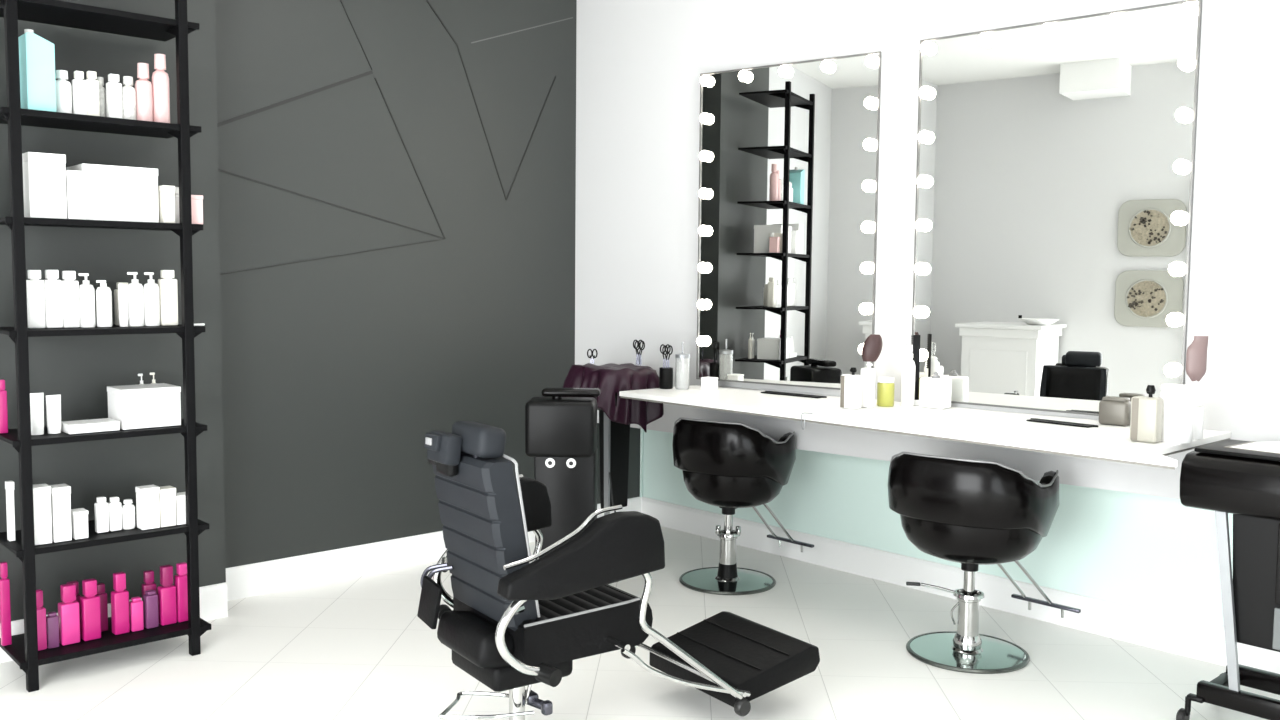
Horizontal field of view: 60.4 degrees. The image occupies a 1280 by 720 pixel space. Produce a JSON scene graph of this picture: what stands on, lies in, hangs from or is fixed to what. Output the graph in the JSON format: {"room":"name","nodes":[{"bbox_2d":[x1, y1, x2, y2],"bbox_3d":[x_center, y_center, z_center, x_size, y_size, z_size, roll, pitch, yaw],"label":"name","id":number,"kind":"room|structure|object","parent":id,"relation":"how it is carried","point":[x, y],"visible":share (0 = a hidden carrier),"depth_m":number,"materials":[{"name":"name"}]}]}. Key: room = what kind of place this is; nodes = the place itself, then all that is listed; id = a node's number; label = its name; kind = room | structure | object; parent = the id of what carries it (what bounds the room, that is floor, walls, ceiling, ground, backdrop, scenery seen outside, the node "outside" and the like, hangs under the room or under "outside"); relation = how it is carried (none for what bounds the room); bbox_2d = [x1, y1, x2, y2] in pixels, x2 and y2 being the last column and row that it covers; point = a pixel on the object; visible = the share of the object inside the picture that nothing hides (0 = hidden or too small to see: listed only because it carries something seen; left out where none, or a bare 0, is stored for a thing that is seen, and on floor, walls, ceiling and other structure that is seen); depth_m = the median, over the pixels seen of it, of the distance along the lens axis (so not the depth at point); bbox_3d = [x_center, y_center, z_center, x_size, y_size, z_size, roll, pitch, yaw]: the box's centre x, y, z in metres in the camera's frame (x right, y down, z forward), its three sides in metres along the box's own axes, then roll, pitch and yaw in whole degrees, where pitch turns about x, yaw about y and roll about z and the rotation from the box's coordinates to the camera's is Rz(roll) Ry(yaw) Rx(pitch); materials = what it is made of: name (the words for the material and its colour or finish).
{"room":"salon","nodes":[
{"label":"salon","id":0,"kind":"room"},
{"bbox_2d":[0,0,639,620],"bbox_3d":[-1.894,-0.501,4.612,5.300,3.160,0.340,-3,6,-43],"label":"wall","id":1,"kind":"structure","parent":0,"point":[320,385],"depth_m":5.07,"materials":[{"name":"grey paint"}]},
{"bbox_2d":[0,582,227,662],"bbox_3d":[-2.100,1.031,4.307,0.972,0.145,0.014,-3,6,-43],"label":"baseboard","id":2,"kind":"structure","parent":1,"relation":"attached to","point":[213,598],"depth_m":4.58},
{"bbox_2d":[217,70,372,126],"bbox_3d":[-1.570,-1.163,4.921,0.834,0.375,0.004,-3,6,-43],"label":"trim","id":3,"kind":"structure","parent":1,"relation":"attached to","point":[268,107],"depth_m":4.93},
{"bbox_2d":[218,169,444,238],"bbox_3d":[-1.428,-0.722,5.089,1.229,0.289,0.004,-3,6,-43],"label":"trim","id":4,"kind":"structure","parent":1,"relation":"attached to","point":[218,169],"depth_m":5.07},
{"bbox_2d":[220,239,444,274],"bbox_3d":[-1.430,-0.480,5.107,1.228,0.208,0.004,-3,6,-43],"label":"trim","id":5,"kind":"structure","parent":1,"relation":"attached to","point":[438,239],"depth_m":5.09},
{"bbox_2d":[375,77,445,238],"bbox_3d":[-1.115,-0.972,5.357,0.389,0.750,0.004,-3,6,-43],"label":"trim","id":6,"kind":"structure","parent":1,"relation":"attached to","point":[375,77],"depth_m":5.35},
{"bbox_2d":[226,497,640,600],"bbox_3d":[-0.939,0.941,5.671,2.588,0.145,0.014,-3,6,-43],"label":"baseboard","id":7,"kind":"structure","parent":1,"relation":"attached to","point":[244,581],"depth_m":5.21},
{"bbox_2d":[457,45,506,198],"bbox_3d":[-0.806,-1.206,5.623,0.307,0.755,0.004,-3,6,-43],"label":"trim","id":8,"kind":"structure","parent":1,"relation":"attached to","point":[457,45],"depth_m":5.62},
{"bbox_2d":[640,429,642,496],"bbox_3d":[0.009,0.564,6.511,0.012,0.500,0.012,-3,6,-43],"label":"trim","id":9,"kind":"structure","parent":1,"relation":"attached to","point":[641,430],"depth_m":6.51,"materials":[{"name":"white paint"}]},
{"bbox_2d":[0,526,1279,719],"bbox_3d":[0.193,1.308,2.530,5.700,0.100,7.200,-3,6,-43],"label":"floor","id":10,"kind":"structure","parent":0,"point":[357,647],"depth_m":4.03,"materials":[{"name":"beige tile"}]},
{"bbox_2d":[0,0,210,691],"bbox_3d":[-1.983,-0.277,4.010,0.655,2.800,0.354,-3,6,-43],"label":"shelving unit","id":11,"kind":"object","parent":10,"relation":"on","point":[23,650],"visible":0.93,"depth_m":3.92,"materials":[{"name":"black metal"}]},
{"bbox_2d":[0,380,7,433],"bbox_3d":[-2.244,0.164,3.870,0.026,0.189,0.021,-3,6,-40],"label":"shampoo bottle","id":12,"kind":"object","parent":11,"relation":"on","point":[3,393],"visible":1,"depth_m":3.86,"materials":[{"name":"plastic"}]},
{"bbox_2d":[0,562,11,645],"bbox_3d":[-2.273,0.872,3.933,0.031,0.300,0.025,-4,6,-44],"label":"shampoo bottle","id":13,"kind":"object","parent":11,"relation":"on","point":[5,608],"visible":1,"depth_m":3.92,"materials":[{"name":"plastic"}]},
{"bbox_2d":[5,481,15,540],"bbox_3d":[-2.216,0.531,3.868,0.023,0.210,0.033,-3,6,-43],"label":"product box","id":14,"kind":"object","parent":11,"relation":"on","point":[9,485],"visible":1,"depth_m":3.86,"materials":[{"name":"white cardboard"}]},
{"bbox_2d":[26,270,45,328],"bbox_3d":[-2.104,-0.212,3.823,0.053,0.203,0.043,-3,6,-41],"label":"shampoo bottle","id":15,"kind":"object","parent":11,"relation":"on","point":[34,286],"visible":0.91,"depth_m":3.81,"materials":[{"name":"white plastic"}]},
{"bbox_2d":[18,29,55,111],"bbox_3d":[-2.069,-0.987,3.769,0.088,0.278,0.110,-3,6,-42],"label":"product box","id":16,"kind":"object","parent":11,"relation":"on","point":[36,53],"visible":0.8,"depth_m":3.73,"materials":[{"name":"teal plastic"}]},
{"bbox_2d":[30,393,43,434],"bbox_3d":[-2.112,0.188,3.847,0.048,0.146,0.044,3,5,25],"label":"tube","id":17,"kind":"object","parent":11,"relation":"on","point":[36,399],"visible":0.8,"depth_m":3.83,"materials":[{"name":"white plastic"}]},
{"bbox_2d":[36,589,46,650],"bbox_3d":[-2.131,0.920,3.888,0.047,0.213,0.038,-4,6,-44],"label":"shampoo bottle","id":18,"kind":"object","parent":11,"relation":"on","point":[41,611],"visible":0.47,"depth_m":3.88,"materials":[{"name":"pink plastic"}]},
{"bbox_2d":[33,483,51,544],"bbox_3d":[-2.097,0.539,3.842,0.059,0.201,0.073,-3,6,-42],"label":"product box","id":19,"kind":"object","parent":11,"relation":"on","point":[42,518],"visible":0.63,"depth_m":3.82,"materials":[{"name":"white cardboard"}]},
{"bbox_2d":[22,152,66,218],"bbox_3d":[-2.095,-0.603,3.837,0.118,0.221,0.203,-3,6,-42],"label":"product box","id":20,"kind":"object","parent":11,"relation":"on","point":[44,174],"visible":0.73,"depth_m":3.76,"materials":[{"name":"white cardboard"}]},
{"bbox_2d":[46,612,58,648],"bbox_3d":[-2.095,0.962,3.918,0.037,0.126,0.030,-3,6,-41],"label":"shampoo bottle","id":21,"kind":"object","parent":11,"relation":"on","point":[52,620],"visible":1,"depth_m":3.91,"materials":[{"name":"purple plastic"}]},
{"bbox_2d":[44,270,62,327],"bbox_3d":[-2.063,-0.215,3.860,0.053,0.204,0.043,-3,6,-43],"label":"shampoo bottle","id":22,"kind":"object","parent":11,"relation":"on","point":[52,286],"visible":1,"depth_m":3.84,"materials":[{"name":"white plastic"}]},
{"bbox_2d":[46,395,61,433],"bbox_3d":[-2.072,0.191,3.885,0.045,0.135,0.050,-1,5,-21],"label":"tube","id":23,"kind":"object","parent":11,"relation":"on","point":[53,402],"visible":1,"depth_m":3.87,"materials":[{"name":"white plastic"}]},
{"bbox_2d":[49,484,71,542],"bbox_3d":[-2.051,0.540,3.885,0.059,0.193,0.073,-3,6,-42],"label":"product box","id":24,"kind":"object","parent":11,"relation":"on","point":[60,493],"visible":0.77,"depth_m":3.86,"materials":[{"name":"white cardboard"}]},
{"bbox_2d":[55,70,71,112],"bbox_3d":[-2.020,-0.931,3.844,0.058,0.157,0.058,-3,6,-40],"label":"shampoo bottle","id":25,"kind":"object","parent":11,"relation":"on","point":[63,87],"visible":0.74,"depth_m":3.82,"materials":[{"name":"white plastic"}]},
{"bbox_2d":[58,583,79,645],"bbox_3d":[-2.060,0.915,3.962,0.061,0.213,0.049,-3,6,-43],"label":"shampoo bottle","id":26,"kind":"object","parent":11,"relation":"on","point":[68,609],"visible":0.98,"depth_m":3.94,"materials":[{"name":"pink plastic"}]},
{"bbox_2d":[61,271,79,327],"bbox_3d":[-2.023,-0.215,3.897,0.043,0.201,0.053,5,6,44],"label":"shampoo bottle","id":27,"kind":"object","parent":11,"relation":"on","point":[70,288],"visible":1,"depth_m":3.88,"materials":[{"name":"white plastic"}]},
{"bbox_2d":[67,581,81,634],"bbox_3d":[-2.087,0.915,4.047,0.051,0.200,0.041,-3,6,-40],"label":"shampoo bottle","id":28,"kind":"object","parent":11,"relation":"on","point":[76,583],"visible":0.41,"depth_m":4.04,"materials":[{"name":"plastic"}]},
{"bbox_2d":[66,170,85,219],"bbox_3d":[-2.002,-0.578,3.872,0.059,0.169,0.123,-3,6,-42],"label":"product box","id":29,"kind":"object","parent":11,"relation":"on","point":[75,180],"visible":0.69,"depth_m":3.83,"materials":[{"name":"white cardboard"}]},
{"bbox_2d":[72,71,86,114],"bbox_3d":[-1.976,-0.935,3.872,0.040,0.161,0.032,-4,6,-44],"label":"shampoo bottle","id":30,"kind":"object","parent":11,"relation":"on","point":[79,99],"visible":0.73,"depth_m":3.86,"materials":[{"name":"white plastic"}]},
{"bbox_2d":[71,508,88,539],"bbox_3d":[-2.003,0.585,3.926,0.047,0.099,0.063,-3,6,-42],"label":"product box","id":31,"kind":"object","parent":11,"relation":"on","point":[79,517],"visible":0.8,"depth_m":3.90,"materials":[{"name":"white cardboard"}]},
{"bbox_2d":[78,273,95,327],"bbox_3d":[-1.982,-0.214,3.936,0.053,0.193,0.053,4,6,43],"label":"pump bottle","id":32,"kind":"object","parent":11,"relation":"on","point":[86,290],"visible":1,"depth_m":3.92,"materials":[{"name":"white plastic"}]},
{"bbox_2d":[80,578,100,640],"bbox_3d":[-2.006,0.910,4.010,0.059,0.218,0.048,-3,6,-43],"label":"shampoo bottle","id":33,"kind":"object","parent":11,"relation":"on","point":[90,610],"visible":1,"depth_m":3.99,"materials":[{"name":"plastic"}]},
{"bbox_2d":[61,418,119,433],"bbox_3d":[-1.981,0.238,3.958,0.171,0.033,0.123,-3,6,-42],"label":"product box","id":34,"kind":"object","parent":11,"relation":"on","point":[104,424],"visible":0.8,"depth_m":3.92,"materials":[{"name":"white cardboard"}]},
{"bbox_2d":[86,71,99,115],"bbox_3d":[-1.945,-0.940,3.901,0.042,0.166,0.034,-3,6,-40],"label":"shampoo bottle","id":35,"kind":"object","parent":11,"relation":"on","point":[92,85],"visible":0.75,"depth_m":3.89,"materials":[{"name":"white plastic"}]},
{"bbox_2d":[94,496,108,532],"bbox_3d":[-1.964,0.564,4.008,0.041,0.129,0.033,-4,6,-44],"label":"shampoo bottle","id":36,"kind":"object","parent":11,"relation":"on","point":[101,508],"visible":1,"depth_m":4.00,"materials":[{"name":"white plastic"}]},
{"bbox_2d":[97,77,105,116],"bbox_3d":[-1.945,-0.940,3.965,0.034,0.157,0.034,-3,6,-43],"label":"shampoo bottle","id":37,"kind":"object","parent":11,"relation":"on","point":[102,92],"visible":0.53,"depth_m":3.95,"materials":[{"name":"white plastic"}]},
{"bbox_2d":[97,583,107,631],"bbox_3d":[-2.013,0.923,4.102,0.033,0.178,0.041,5,6,45],"label":"shampoo bottle","id":38,"kind":"object","parent":11,"relation":"on","point":[101,593],"visible":0.59,"depth_m":4.09,"materials":[{"name":"plastic"}]},
{"bbox_2d":[96,280,111,326],"bbox_3d":[-1.939,-0.204,3.975,0.052,0.169,0.052,-3,5,-37],"label":"pump bottle","id":39,"kind":"object","parent":11,"relation":"on","point":[103,293],"visible":1,"depth_m":3.96,"materials":[{"name":"white plastic"}]},
{"bbox_2d":[66,163,158,222],"bbox_3d":[-1.932,-0.604,4.029,0.258,0.198,0.203,-3,6,-42],"label":"product box","id":40,"kind":"object","parent":11,"relation":"on","point":[112,193],"visible":0.77,"depth_m":3.95,"materials":[{"name":"white cardboard"}]},
{"bbox_2d":[106,74,122,118],"bbox_3d":[-1.892,-0.943,3.954,0.047,0.166,0.038,-3,6,-42],"label":"shampoo bottle","id":41,"kind":"object","parent":11,"relation":"on","point":[114,109],"visible":0.78,"depth_m":3.94,"materials":[{"name":"white plastic"}]},
{"bbox_2d":[108,496,121,530],"bbox_3d":[-1.930,0.565,4.039,0.041,0.123,0.033,-3,6,-42],"label":"shampoo bottle","id":42,"kind":"object","parent":11,"relation":"on","point":[115,509],"visible":1,"depth_m":4.03,"materials":[{"name":"white plastic"}]},
{"bbox_2d":[111,572,129,634],"bbox_3d":[-1.929,0.902,4.077,0.053,0.226,0.043,-4,6,-44],"label":"shampoo bottle","id":43,"kind":"object","parent":11,"relation":"on","point":[120,620],"visible":1,"depth_m":4.06,"materials":[{"name":"plastic"}]},
{"bbox_2d":[114,282,127,325],"bbox_3d":[-1.929,-0.209,4.099,0.051,0.160,0.041,-3,6,-40],"label":"shampoo bottle","id":44,"kind":"object","parent":11,"relation":"on","point":[116,303],"visible":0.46,"depth_m":4.08,"materials":[{"name":"beige plastic"}]},
{"bbox_2d":[118,285,128,326],"bbox_3d":[-1.887,-0.198,4.013,0.032,0.152,0.036,-1,5,-24],"label":"tube","id":45,"kind":"object","parent":11,"relation":"on","point":[122,289],"visible":1,"depth_m":4.00,"materials":[{"name":"white plastic"}]},
{"bbox_2d":[122,499,134,528],"bbox_3d":[-1.897,0.571,4.074,0.046,0.107,0.046,-3,6,-41],"label":"shampoo bottle","id":46,"kind":"object","parent":11,"relation":"on","point":[128,510],"visible":1,"depth_m":4.06,"materials":[{"name":"white plastic"}]},
{"bbox_2d":[122,76,136,119],"bbox_3d":[-1.856,-0.944,3.989,0.050,0.164,0.050,-3,6,-39],"label":"shampoo bottle","id":47,"kind":"object","parent":11,"relation":"on","point":[128,92],"visible":0.79,"depth_m":3.97,"materials":[{"name":"white plastic"}]},
{"bbox_2d":[127,272,143,325],"bbox_3d":[-1.859,-0.224,4.050,0.056,0.199,0.056,-1,4,-17],"label":"pump bottle","id":48,"kind":"object","parent":11,"relation":"on","point":[135,289],"visible":1,"depth_m":4.03,"materials":[{"name":"white plastic"}]},
{"bbox_2d":[129,597,143,631],"bbox_3d":[-1.885,0.951,4.114,0.043,0.124,0.034,-3,6,-41],"label":"shampoo bottle","id":49,"kind":"object","parent":11,"relation":"on","point":[136,618],"visible":1,"depth_m":4.10,"materials":[{"name":"pink plastic"}]},
{"bbox_2d":[134,63,152,121],"bbox_3d":[-1.819,-0.974,4.028,0.060,0.219,0.060,-3,6,-43],"label":"shampoo bottle","id":50,"kind":"object","parent":11,"relation":"on","point":[143,87],"visible":0.77,"depth_m":4.00,"materials":[{"name":"pink plastic"}]},
{"bbox_2d":[107,383,180,429],"bbox_3d":[-1.852,0.171,4.106,0.209,0.146,0.173,-3,6,-43],"label":"product box","id":51,"kind":"object","parent":11,"relation":"on","point":[139,406],"visible":0.94,"depth_m":4.04,"materials":[{"name":"white cardboard"}]},
{"bbox_2d":[135,485,159,529],"bbox_3d":[-1.829,0.547,4.084,0.067,0.154,0.063,-3,6,-43],"label":"product box","id":52,"kind":"object","parent":11,"relation":"on","point":[147,497],"visible":1,"depth_m":4.06,"materials":[{"name":"white cardboard"}]},
{"bbox_2d":[141,570,156,616],"bbox_3d":[-1.885,0.907,4.222,0.047,0.195,0.038,-3,6,-40],"label":"shampoo bottle","id":53,"kind":"object","parent":11,"relation":"on","point":[148,576],"visible":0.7,"depth_m":4.21,"materials":[{"name":"plastic"}]},
{"bbox_2d":[143,590,158,628],"bbox_3d":[-1.847,0.940,4.150,0.036,0.140,0.045,5,6,44],"label":"shampoo bottle","id":54,"kind":"object","parent":11,"relation":"on","point":[150,599],"visible":1,"depth_m":4.14,"materials":[{"name":"purple plastic"}]},
{"bbox_2d":[143,272,159,325],"bbox_3d":[-1.817,-0.227,4.089,0.056,0.199,0.056,3,5,27],"label":"pump bottle","id":55,"kind":"object","parent":11,"relation":"on","point":[151,289],"visible":1,"depth_m":4.07,"materials":[{"name":"white plastic"}]},
{"bbox_2d":[152,54,169,122],"bbox_3d":[-1.774,-0.997,4.067,0.060,0.260,0.060,-3,6,-39],"label":"shampoo bottle","id":56,"kind":"object","parent":11,"relation":"on","point":[160,78],"visible":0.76,"depth_m":4.05,"materials":[{"name":"pink plastic"}]},
{"bbox_2d":[158,185,174,222],"bbox_3d":[-1.764,-0.575,4.078,0.043,0.137,0.103,-3,6,-42],"label":"product box","id":57,"kind":"object","parent":11,"relation":"on","point":[166,194],"visible":0.71,"depth_m":4.04,"materials":[{"name":"beige plastic"}]},
{"bbox_2d":[157,565,176,625],"bbox_3d":[-1.805,0.896,4.193,0.057,0.223,0.046,-3,6,-42],"label":"shampoo bottle","id":58,"kind":"object","parent":11,"relation":"on","point":[167,608],"visible":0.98,"depth_m":4.18,"materials":[{"name":"plastic"}]},
{"bbox_2d":[159,486,175,526],"bbox_3d":[-1.782,0.550,4.128,0.059,0.143,0.063,-3,6,-42],"label":"product box","id":59,"kind":"object","parent":11,"relation":"on","point":[167,494],"visible":0.77,"depth_m":4.10,"materials":[{"name":"white cardboard"}]},
{"bbox_2d":[158,270,177,325],"bbox_3d":[-1.774,-0.234,4.130,0.059,0.208,0.048,-3,6,-41],"label":"shampoo bottle","id":60,"kind":"object","parent":11,"relation":"on","point":[168,288],"visible":0.97,"depth_m":4.11,"materials":[{"name":"beige plastic"}]},
{"bbox_2d":[174,562,187,621],"bbox_3d":[-1.760,0.893,4.230,0.051,0.224,0.041,-4,6,-44],"label":"shampoo bottle","id":61,"kind":"object","parent":11,"relation":"on","point":[180,580],"visible":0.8,"depth_m":4.21,"materials":[{"name":"plastic"}]},
{"bbox_2d":[176,492,185,524],"bbox_3d":[-1.736,0.563,4.171,0.063,0.112,0.063,-3,6,-42],"label":"product box","id":62,"kind":"object","parent":11,"relation":"on","point":[180,497],"visible":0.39,"depth_m":4.14,"materials":[{"name":"white cardboard"}]},
{"bbox_2d":[191,195,202,223],"bbox_3d":[-1.677,-0.564,4.132,0.049,0.108,0.063,-3,6,-42],"label":"product box","id":63,"kind":"object","parent":11,"relation":"on","point":[196,200],"visible":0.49,"depth_m":4.11,"materials":[{"name":"pink cardboard"}]},
{"bbox_2d":[525,388,615,557],"bbox_3d":[-0.246,0.609,4.536,0.439,0.988,0.208,1,4,2],"label":"equipment cart","id":64,"kind":"object","parent":10,"relation":"on","point":[561,425],"visible":0.65,"depth_m":4.44,"materials":[{"name":"black plastic"}]},
{"bbox_2d":[597,392,629,515],"bbox_3d":[-0.137,0.540,5.420,0.300,0.996,0.277,5,6,44],"label":"trolley","id":65,"kind":"object","parent":10,"relation":"on","point":[614,438],"visible":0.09,"depth_m":5.39,"materials":[{"name":"black plastic"}]},
{"bbox_2d":[597,392,616,410],"bbox_3d":[-0.134,0.145,5.390,0.300,0.181,0.277,5,6,44],"label":"tray","id":66,"kind":"object","parent":65,"relation":"on","point":[599,409],"depth_m":5.20,"materials":[{"name":"fabric"}]},
{"bbox_2d":[563,363,663,431],"bbox_3d":[-0.135,0.181,5.400,0.454,0.316,0.419,5,6,44],"label":"cape","id":67,"kind":"object","parent":65,"relation":"on","point":[610,378],"visible":0.8,"depth_m":5.25,"materials":[{"name":"fabric"}]},
{"bbox_2d":[417,421,819,719],"bbox_3d":[-0.079,0.671,3.443,1.293,1.030,0.713,-2,5,-35],"label":"barber chair","id":68,"kind":"object","parent":10,"relation":"on","point":[518,619],"visible":1,"depth_m":3.11,"materials":[{"name":"black leather"}]},
{"bbox_2d":[672,417,813,594],"bbox_3d":[0.487,0.654,5.263,0.573,0.804,0.696,3,5,35],"label":"chair","id":69,"kind":"object","parent":10,"relation":"on","point":[730,466],"visible":1,"depth_m":5.01,"materials":[{"name":"black leather"}]},
{"bbox_2d":[888,452,1080,673],"bbox_3d":[1.313,0.735,4.285,0.632,0.804,0.718,4,5,38],"label":"chair","id":70,"kind":"object","parent":10,"relation":"on","point":[972,514],"visible":1,"depth_m":4.04,"materials":[{"name":"black leather"}]},
{"bbox_2d":[1176,439,1279,719],"bbox_3d":[2.066,0.747,3.455,0.384,0.916,0.600,-3,6,-43],"label":"trolley","id":71,"kind":"object","parent":10,"relation":"on","point":[1245,484],"visible":1,"depth_m":3.46,"materials":[{"name":"black plastic"}]},
{"bbox_2d":[1180,451,1279,520],"bbox_3d":[2.069,0.393,3.429,0.384,0.182,0.600,-3,6,-43],"label":"tray","id":72,"kind":"object","parent":71,"relation":"on","point":[1243,484],"depth_m":3.42,"materials":[{"name":"black plastic"}]},
{"bbox_2d":[1194,439,1279,460],"bbox_3d":[2.071,0.297,3.423,0.300,0.014,0.550,-3,6,-43],"label":"tray","id":73,"kind":"object","parent":71,"relation":"on","point":[1217,451],"depth_m":3.47,"materials":[{"name":"black plastic"}]},
{"bbox_2d":[1225,441,1279,453],"bbox_3d":[2.069,0.281,3.454,0.210,0.014,0.360,-3,5,-38],"label":"magazine","id":74,"kind":"object","parent":71,"relation":"on","point":[1268,447],"visible":1,"depth_m":3.50,"materials":[{"name":"white paper"}]},
{"bbox_2d":[575,0,1279,498],"bbox_3d":[2.036,-0.732,3.857,0.517,2.515,6.500,-3,6,-43],"label":"wall","id":75,"kind":"structure","parent":0,"point":[640,64],"depth_m":4.82,"materials":[{"name":"white paint"}]},
{"bbox_2d":[696,51,881,389],"bbox_3d":[0.681,-0.624,5.131,0.937,1.487,0.146,4,5,37],"label":"mirror","id":76,"kind":"object","parent":75,"relation":"attached to","point":[789,152],"visible":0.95,"depth_m":5.09,"materials":[{"name":"clear glass"}]},
{"bbox_2d":[619,385,1230,469],"bbox_3d":[1.053,0.221,4.488,0.807,0.030,2.519,-3,6,-43],"label":"countertop","id":77,"kind":"structure","parent":75,"relation":"attached to","point":[1113,443],"depth_m":4.11,"materials":[{"name":"white laminate"}]},
{"bbox_2d":[659,367,672,388],"bbox_3d":[0.126,0.087,5.284,0.066,0.100,0.066,-3,6,-43],"label":"pot","id":78,"kind":"object","parent":77,"relation":"on","point":[665,374],"visible":1,"depth_m":5.26,"materials":[{"name":"black plastic"}]},
{"bbox_2d":[675,342,689,389],"bbox_3d":[0.203,0.027,5.255,0.072,0.225,0.072,-3,6,-43],"label":"jar","id":79,"kind":"object","parent":77,"relation":"on","point":[682,360],"visible":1,"depth_m":5.23,"materials":[{"name":"clear plastic"}]},
{"bbox_2d":[701,377,717,389],"bbox_3d":[0.333,0.112,5.260,0.062,0.058,0.062,4,5,36],"label":"box","id":80,"kind":"object","parent":77,"relation":"on","point":[707,383],"visible":1,"depth_m":5.24,"materials":[{"name":"white plastic"}]},
{"bbox_2d":[840,367,861,408],"bbox_3d":[0.869,0.115,4.527,0.051,0.170,0.080,-3,6,-42],"label":"bottle","id":81,"kind":"object","parent":77,"relation":"on","point":[851,384],"visible":1,"depth_m":4.50,"materials":[{"name":"white plastic"}]},
{"bbox_2d":[861,363,874,407],"bbox_3d":[0.945,0.106,4.563,0.036,0.185,0.058,-3,6,-42],"label":"bottle","id":82,"kind":"object","parent":77,"relation":"on","point":[868,374],"visible":0.93,"depth_m":4.54,"materials":[{"name":"white plastic"}]},
{"bbox_2d":[862,334,882,367],"bbox_3d":[0.983,0.041,4.663,0.088,0.300,0.050,1,4,1],"label":"brush","id":83,"kind":"object","parent":77,"relation":"on","point":[872,346],"visible":0.59,"depth_m":4.64,"materials":[{"name":"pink plastic"}]},
{"bbox_2d":[877,377,894,406],"bbox_3d":[1.036,0.134,4.636,0.072,0.120,0.072,-3,6,-43],"label":"jar","id":84,"kind":"object","parent":77,"relation":"on","point":[885,385],"visible":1,"depth_m":4.61,"materials":[{"name":"yellow glass"}]},
{"bbox_2d":[901,344,915,406],"bbox_3d":[1.133,0.064,4.637,0.056,0.262,0.056,-3,6,-43],"label":"bottle","id":85,"kind":"object","parent":77,"relation":"on","point":[908,366],"visible":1,"depth_m":4.62,"materials":[{"name":"white plastic"}]},
{"bbox_2d":[919,372,951,408],"bbox_3d":[1.233,0.124,4.584,0.075,0.150,0.115,-3,6,-43],"label":"jar","id":86,"kind":"object","parent":77,"relation":"on","point":[935,392],"visible":1,"depth_m":4.55,"materials":[{"name":"white plastic"}]},
{"bbox_2d":[1026,418,1097,427],"bbox_3d":[1.573,0.235,4.103,0.061,0.007,0.269,-3,6,-41],"label":"comb","id":87,"kind":"object","parent":77,"relation":"on","point":[1031,419],"visible":1,"depth_m":4.09,"materials":[{"name":"black plastic"}]},
{"bbox_2d":[1098,396,1130,425],"bbox_3d":[1.771,0.190,4.091,0.105,0.103,0.070,4,6,41],"label":"metal tin","id":88,"kind":"object","parent":77,"relation":"on","point":[1113,410],"visible":0.91,"depth_m":4.06,"materials":[{"name":"silver metal"}]},
{"bbox_2d":[1130,385,1162,442],"bbox_3d":[1.685,0.178,3.657,0.056,0.190,0.088,-3,6,-42],"label":"bottle","id":89,"kind":"object","parent":77,"relation":"on","point":[1146,411],"visible":1,"depth_m":3.63,"materials":[{"name":"plastic"}]},
{"bbox_2d":[1159,384,1194,442],"bbox_3d":[1.793,0.177,3.674,0.106,0.190,0.106,-3,6,-43],"label":"storage jar","id":90,"kind":"object","parent":77,"relation":"on","point":[1178,399],"visible":0.96,"depth_m":3.63,"materials":[{"name":"white plastic"}]},
{"bbox_2d":[1186,336,1208,438],"bbox_3d":[1.892,0.093,3.745,0.063,0.350,0.063,-3,6,-40],"label":"brush","id":91,"kind":"object","parent":77,"relation":"on","point":[1196,354],"visible":0.77,"depth_m":3.73,"materials":[{"name":"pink plastic"}]},
{"bbox_3d":[1.173,0.181,4.670,0.050,0.024,0.030,1,4,2],"label":"holder","id":92,"kind":"object","parent":77,"relation":"on","visible":0},
{"bbox_2d":[911,335,920,399],"bbox_3d":[1.166,0.043,4.663,0.040,0.300,0.004,1,4,2],"label":"comb","id":93,"kind":"object","parent":92,"relation":"in","point":[916,338],"visible":0.77,"depth_m":4.66,"materials":[{"name":"black plastic"}]},
{"bbox_2d":[912,0,1201,415],"bbox_3d":[1.575,-0.558,4.320,1.091,1.522,0.062,4,6,42],"label":"mirror","id":94,"kind":"object","parent":75,"relation":"attached to","point":[1055,168],"visible":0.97,"depth_m":4.29,"materials":[{"name":"clear glass"}]},
{"bbox_2d":[643,429,1232,626],"bbox_3d":[2.267,-0.424,4.096,0.120,3.160,6.740,-3,6,-43],"label":"wall","id":95,"kind":"structure","parent":0,"point":[1153,553],"depth_m":4.59,"materials":[{"name":"teal paint"}]},
{"bbox_2d":[641,497,1279,673],"bbox_3d":[2.204,1.083,4.163,0.014,0.145,6.500,-3,6,-43],"label":"baseboard","id":96,"kind":"structure","parent":95,"relation":"attached to","point":[1203,641],"depth_m":4.84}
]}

